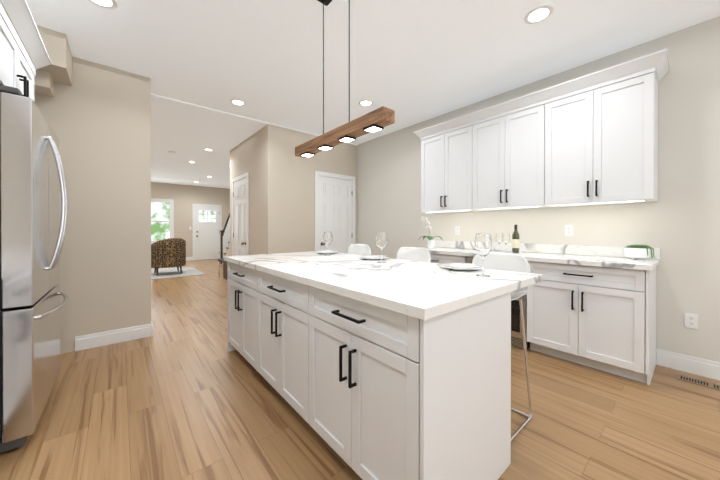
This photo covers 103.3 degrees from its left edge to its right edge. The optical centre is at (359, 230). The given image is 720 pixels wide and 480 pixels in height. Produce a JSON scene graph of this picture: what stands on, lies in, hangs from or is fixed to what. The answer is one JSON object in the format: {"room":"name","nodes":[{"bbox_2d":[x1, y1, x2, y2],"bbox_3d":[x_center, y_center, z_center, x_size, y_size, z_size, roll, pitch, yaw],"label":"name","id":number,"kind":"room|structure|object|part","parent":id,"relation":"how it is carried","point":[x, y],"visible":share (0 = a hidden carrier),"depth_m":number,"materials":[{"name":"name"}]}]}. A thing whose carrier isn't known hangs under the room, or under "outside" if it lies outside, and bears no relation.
{"room":"kitchen","nodes":[
{"label":"kitchen","id":0,"kind":"room"},
{"bbox_2d":[0,0,35,101],"bbox_3d":[-2.393,-1.014,1.591,0.627,0.420,0.922,0,0,-40],"label":"upper cabinet","id":1,"kind":"object","parent":0,"relation":"attached to","point":[24,56],"depth_m":1.74,"materials":[{"name":"white paint"}]},
{"bbox_2d":[34,56,150,353],"bbox_3d":[-2.884,-0.253,2.757,1.378,2.849,0.150,0,0,-40],"label":"wall","id":2,"kind":"structure","parent":0,"point":[97,116],"depth_m":2.90,"materials":[{"name":"beige paint"}]},
{"bbox_2d":[151,182,229,259],"bbox_3d":[-7.039,-0.346,10.255,4.705,2.970,0.150,0,0,-40],"label":"wall","id":3,"kind":"structure","parent":0,"point":[184,197],"depth_m":10.65,"materials":[{"name":"beige paint"}]},
{"bbox_2d":[151,198,173,243],"bbox_3d":[-7.195,-0.320,9.994,1.150,1.600,0.043,0,0,-40],"label":"window","id":4,"kind":"structure","parent":3,"relation":"in","point":[162,219],"depth_m":10.13,"materials":[{"name":"white"}]},
{"bbox_2d":[192,204,221,259],"bbox_3d":[-5.909,0.061,11.053,1.020,2.150,0.087,0,0,-40],"label":"front door","id":5,"kind":"structure","parent":3,"relation":"in","point":[207,223],"depth_m":11.05,"materials":[{"name":"white wood"}]},
{"bbox_2d":[0,259,719,479],"bbox_3d":[-2.024,1.195,4.321,5.005,0.060,15.700,0,0,-40],"label":"floor","id":6,"kind":"structure","parent":0,"point":[182,393],"depth_m":1.77,"materials":[{"name":"brown wood"}]},
{"bbox_2d":[0,85,68,452],"bbox_3d":[-2.307,0.211,1.669,0.832,1.930,0.910,0,0,-40],"label":"fridge","id":7,"kind":"object","parent":6,"relation":"on","point":[33,224],"visible":1,"depth_m":1.52,"materials":[{"name":"grey metal"}]},
{"bbox_2d":[151,267,204,279],"bbox_3d":[-5.471,1.145,7.463,2.150,0.011,1.950,0,0,-40],"label":"rug","id":8,"kind":"object","parent":6,"relation":"on","point":[173,272],"visible":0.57,"depth_m":7.52,"materials":[{"name":"white fabric"}]},
{"bbox_2d":[151,238,185,275],"bbox_3d":[-5.058,0.664,7.505,0.799,0.942,0.785,0,0,-40],"label":"armchair","id":9,"kind":"object","parent":8,"relation":"on","point":[168,253],"visible":0.88,"depth_m":7.20,"materials":[{"name":"brown fabric"}]},
{"bbox_2d":[218,259,226,279],"bbox_3d":[-3.006,0.920,6.735,0.482,0.468,0.960,0,0,-40],"label":"bench","id":10,"kind":"object","parent":6,"relation":"on","point":[224,268],"visible":0.21,"depth_m":6.50,"materials":[{"name":"brown wood"}]},
{"bbox_2d":[220,212,229,263],"bbox_3d":[-3.302,-0.555,8.721,0.968,3.402,3.495,0,0,-40],"label":"staircase","id":11,"kind":"structure","parent":6,"relation":"on","point":[224,242],"depth_m":9.47,"materials":[{"name":"white wood"}]},
{"bbox_2d":[230,124,356,255],"bbox_3d":[-1.398,-0.256,5.812,1.813,2.829,2.019,0,0,-40],"label":"wall block","id":12,"kind":"object","parent":6,"relation":"on","point":[281,197],"visible":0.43,"depth_m":4.78,"materials":[{"name":"beige paint"}]},
{"bbox_2d":[232,172,248,255],"bbox_3d":[-2.335,0.058,5.447,0.088,2.205,0.950,0,0,-40],"label":"closet door","id":13,"kind":"structure","parent":12,"relation":"attached to","point":[240,214],"depth_m":5.43,"materials":[{"name":"white wood"}]},
{"bbox_2d":[315,171,354,253],"bbox_3d":[-0.420,0.059,5.257,0.910,2.205,0.087,0,0,-40],"label":"pantry door","id":14,"kind":"structure","parent":12,"relation":"attached to","point":[334,205],"depth_m":5.27,"materials":[{"name":"white wood"}]},
{"bbox_2d":[348,244,370,254],"bbox_3d":[-0.134,0.659,2.904,0.436,1.024,0.386,0,0,-40],"label":"bar stool","id":15,"kind":"object","parent":6,"relation":"on","point":[360,249],"visible":0.17,"depth_m":3.06,"materials":[{"name":"white plastic"}]},
{"bbox_2d":[224,259,510,479],"bbox_3d":[-0.276,0.736,2.081,0.749,0.878,2.326,0,0,-40],"label":"kitchen island","id":16,"kind":"object","parent":6,"relation":"on","point":[394,369],"depth_m":1.25,"materials":[{"name":"white paint"}]},
{"bbox_2d":[224,251,541,322],"bbox_3d":[-0.129,0.274,2.203,1.105,0.040,2.370,0,0,-40],"label":"island countertop","id":17,"kind":"structure","parent":16,"relation":"on","point":[430,290],"depth_m":1.50,"materials":[{"name":"white stone"}]},
{"bbox_2d":[314,250,339,253],"bbox_3d":[-0.356,0.236,3.081,0.278,0.026,0.278,0,0,-40],"label":"plate","id":18,"kind":"object","parent":17,"relation":"on","point":[325,251],"visible":1,"depth_m":3.03,"materials":[{"name":"white ceramic"}]},
{"bbox_2d":[323,232,331,255],"bbox_3d":[-0.320,0.132,2.836,0.090,0.238,0.090,0,0,-40],"label":"wine glass","id":19,"kind":"object","parent":17,"relation":"on","point":[327,237],"visible":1,"depth_m":2.80,"materials":[{"name":"clear glass"}]},
{"bbox_2d":[357,255,388,259],"bbox_3d":[0.114,0.239,2.509,0.278,0.026,0.278,0,0,-40],"label":"plate","id":20,"kind":"object","parent":17,"relation":"on","point":[372,257],"visible":0.96,"depth_m":2.47,"materials":[{"name":"white ceramic"}]},
{"bbox_2d":[376,232,386,262],"bbox_3d":[0.171,0.134,2.255,0.090,0.238,0.090,0,0,-40],"label":"wine glass","id":21,"kind":"object","parent":17,"relation":"on","point":[381,240],"visible":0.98,"depth_m":2.22,"materials":[{"name":"clear glass"}]},
{"bbox_2d":[440,263,484,269],"bbox_3d":[0.675,0.241,1.883,0.278,0.026,0.278,0,0,-40],"label":"plate","id":22,"kind":"object","parent":17,"relation":"on","point":[461,266],"visible":1,"depth_m":1.89,"materials":[{"name":"white ceramic"}]},
{"bbox_2d":[475,233,491,276],"bbox_3d":[0.694,0.137,1.605,0.090,0.238,0.090,0,0,-40],"label":"wine glass","id":23,"kind":"object","parent":17,"relation":"on","point":[483,244],"visible":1,"depth_m":1.57,"materials":[{"name":"clear glass"}]},
{"bbox_2d":[396,247,430,262],"bbox_3d":[0.331,0.662,2.354,0.436,1.024,0.386,0,0,-40],"label":"bar stool","id":24,"kind":"object","parent":6,"relation":"on","point":[414,254],"visible":0.06,"depth_m":2.49,"materials":[{"name":"white plastic"}]},
{"bbox_2d":[472,252,531,441],"bbox_3d":[0.802,0.664,1.796,0.436,1.024,0.386,0,0,-40],"label":"bar stool","id":25,"kind":"object","parent":6,"relation":"on","point":[507,262],"visible":0.23,"depth_m":1.80,"materials":[{"name":"white plastic"}]},
{"bbox_3d":[0.801,0.287,1.794,0.443,0.278,0.384,0,0,-40],"label":"seat","id":26,"kind":"part","parent":25,"relation":"part of","materials":[{"name":"white plastic"}]},
{"bbox_2d":[417,240,659,384],"bbox_3d":[1.583,0.660,3.192,0.642,1.020,2.415,0,0,-40],"label":"base cabinet","id":27,"kind":"object","parent":6,"relation":"on","point":[596,309],"depth_m":2.42,"materials":[{"name":"white paint"}]},
{"bbox_2d":[417,216,442,247],"bbox_3d":[0.959,0.026,3.947,0.212,0.440,0.343,0,0,-40],"label":"orchid","id":28,"kind":"object","parent":27,"relation":"on","point":[430,242],"visible":1,"depth_m":3.93,"materials":[{"name":"white plant"}]},
{"bbox_2d":[496,233,502,251],"bbox_3d":[1.627,0.141,3.321,0.081,0.214,0.081,0,0,-40],"label":"wine glass","id":29,"kind":"object","parent":27,"relation":"on","point":[499,238],"visible":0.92,"depth_m":3.30,"materials":[{"name":"clear glass"}]},
{"bbox_2d":[502,233,509,251],"bbox_3d":[1.659,0.142,3.237,0.081,0.214,0.081,0,0,-40],"label":"wine glass","id":30,"kind":"object","parent":27,"relation":"on","point":[505,238],"visible":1,"depth_m":3.21,"materials":[{"name":"clear glass"}]},
{"bbox_2d":[512,225,519,252],"bbox_3d":[1.726,0.093,3.156,0.076,0.312,0.076,0,0,-40],"label":"wine bottle","id":31,"kind":"object","parent":27,"relation":"on","point":[515,242],"visible":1,"depth_m":3.13,"materials":[{"name":"green glass"}]},
{"bbox_2d":[624,244,654,259],"bbox_3d":[2.410,0.185,2.463,0.175,0.134,0.193,0,0,-40],"label":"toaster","id":32,"kind":"object","parent":27,"relation":"on","point":[642,251],"visible":1,"depth_m":2.41,"materials":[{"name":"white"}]},
{"bbox_2d":[676,374,719,390],"bbox_3d":[2.649,1.171,2.153,0.110,0.005,0.340,0,0,-40],"label":"floor vent","id":33,"kind":"object","parent":6,"relation":"in","point":[699,382],"visible":1,"depth_m":2.19,"materials":[{"name":"brown metal"}]},
{"bbox_2d":[26,0,719,188],"bbox_3d":[-2.024,-1.735,4.308,5.005,0.140,15.700,0,0,-40],"label":"ceiling","id":34,"kind":"structure","parent":0,"point":[412,62],"depth_m":2.69,"materials":[{"name":"paint"}]},
{"bbox_2d":[34,25,71,96],"bbox_3d":[-2.936,-1.460,2.341,0.768,0.428,0.408,0,0,-40],"label":"bulkhead","id":35,"kind":"object","parent":34,"relation":"attached to","point":[57,47],"visible":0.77,"depth_m":2.45,"materials":[{"name":"beige paint"}]},
{"bbox_2d":[88,0,117,8],"bbox_3d":[-1.882,-1.672,2.059,0.198,0.006,0.198,0,0,-40],"label":"recessed light","id":36,"kind":"object","parent":34,"relation":"in","point":[108,4],"visible":1,"depth_m":2.10,"materials":[{"name":"white"}]},
{"bbox_2d":[230,99,245,105],"bbox_3d":[-1.605,-1.679,3.746,0.198,0.006,0.198,0,0,-40],"label":"recessed light","id":37,"kind":"object","parent":34,"relation":"in","point":[237,102],"visible":1,"depth_m":3.74,"materials":[{"name":"white"}]},
{"bbox_2d":[295,0,394,157],"bbox_3d":[-0.165,-1.127,1.927,0.100,1.092,1.000,0,0,-40],"label":"pendant light","id":38,"kind":"object","parent":34,"relation":"hanging from","point":[379,119],"visible":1,"depth_m":1.81,"materials":[{"name":"brown wood"}]},
{"bbox_2d":[359,100,372,106],"bbox_3d":[0.079,-1.679,3.767,0.198,0.006,0.198,0,0,-40],"label":"recessed light","id":39,"kind":"object","parent":34,"relation":"in","point":[365,103],"visible":1,"depth_m":3.77,"materials":[{"name":"white plastic"}]},
{"bbox_2d":[524,5,553,23],"bbox_3d":[1.389,-1.673,2.216,0.198,0.006,0.198,0,0,-40],"label":"recessed light","id":40,"kind":"object","parent":34,"relation":"in","point":[539,14],"visible":1,"depth_m":2.21,"materials":[{"name":"white plastic"}]},
{"bbox_2d":[357,16,719,361],"bbox_3d":[-0.169,-0.327,5.880,0.150,2.970,15.700,0,0,-40],"label":"wall","id":41,"kind":"structure","parent":0,"point":[678,223],"depth_m":2.47,"materials":[{"name":"beige paint"}]},
{"bbox_2d":[75,257,719,380],"bbox_3d":[-2.024,1.095,4.320,4.701,0.140,15.400,0,0,-40],"label":"baseboard","id":42,"kind":"structure","parent":41,"relation":"attached to","point":[692,365],"depth_m":2.49,"materials":[{"name":"white wood"}]},
{"bbox_2d":[418,124,465,212],"bbox_3d":[1.254,-0.775,3.801,0.353,1.045,0.822,0,0,-40],"label":"upper cabinet","id":43,"kind":"object","parent":41,"relation":"attached to","point":[443,154],"depth_m":3.71,"materials":[{"name":"white paint"}]},
{"bbox_2d":[455,226,459,234],"bbox_3d":[1.353,0.002,3.953,0.008,0.116,0.072,0,0,-40],"label":"electrical outlet","id":44,"kind":"object","parent":41,"relation":"attached to","point":[457,230],"visible":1,"depth_m":3.95,"materials":[{"name":"white plastic"}]},
{"bbox_2d":[466,104,533,211],"bbox_3d":[1.726,-0.773,3.241,0.353,1.045,0.882,0,0,-40],"label":"upper cabinet","id":45,"kind":"object","parent":41,"relation":"attached to","point":[500,146],"depth_m":3.16,"materials":[{"name":"white paint"}]},
{"bbox_2d":[565,225,572,235],"bbox_3d":[2.182,0.001,2.971,0.008,0.116,0.072,0,0,-40],"label":"electrical outlet","id":46,"kind":"object","parent":41,"relation":"attached to","point":[568,230],"visible":1,"depth_m":2.97,"materials":[{"name":"white plastic"}]},
{"bbox_2d":[534,64,661,207],"bbox_3d":[2.198,-0.770,2.682,0.353,1.045,0.822,0,0,-40],"label":"upper cabinet","id":47,"kind":"object","parent":41,"relation":"attached to","point":[589,139],"depth_m":2.51,"materials":[{"name":"white paint"}]},
{"bbox_2d":[685,313,697,328],"bbox_3d":[2.721,0.744,2.337,0.008,0.116,0.072,0,0,-40],"label":"electrical outlet","id":48,"kind":"object","parent":41,"relation":"attached to","point":[691,320],"visible":1,"depth_m":2.34,"materials":[{"name":"white plastic"}]}
]}

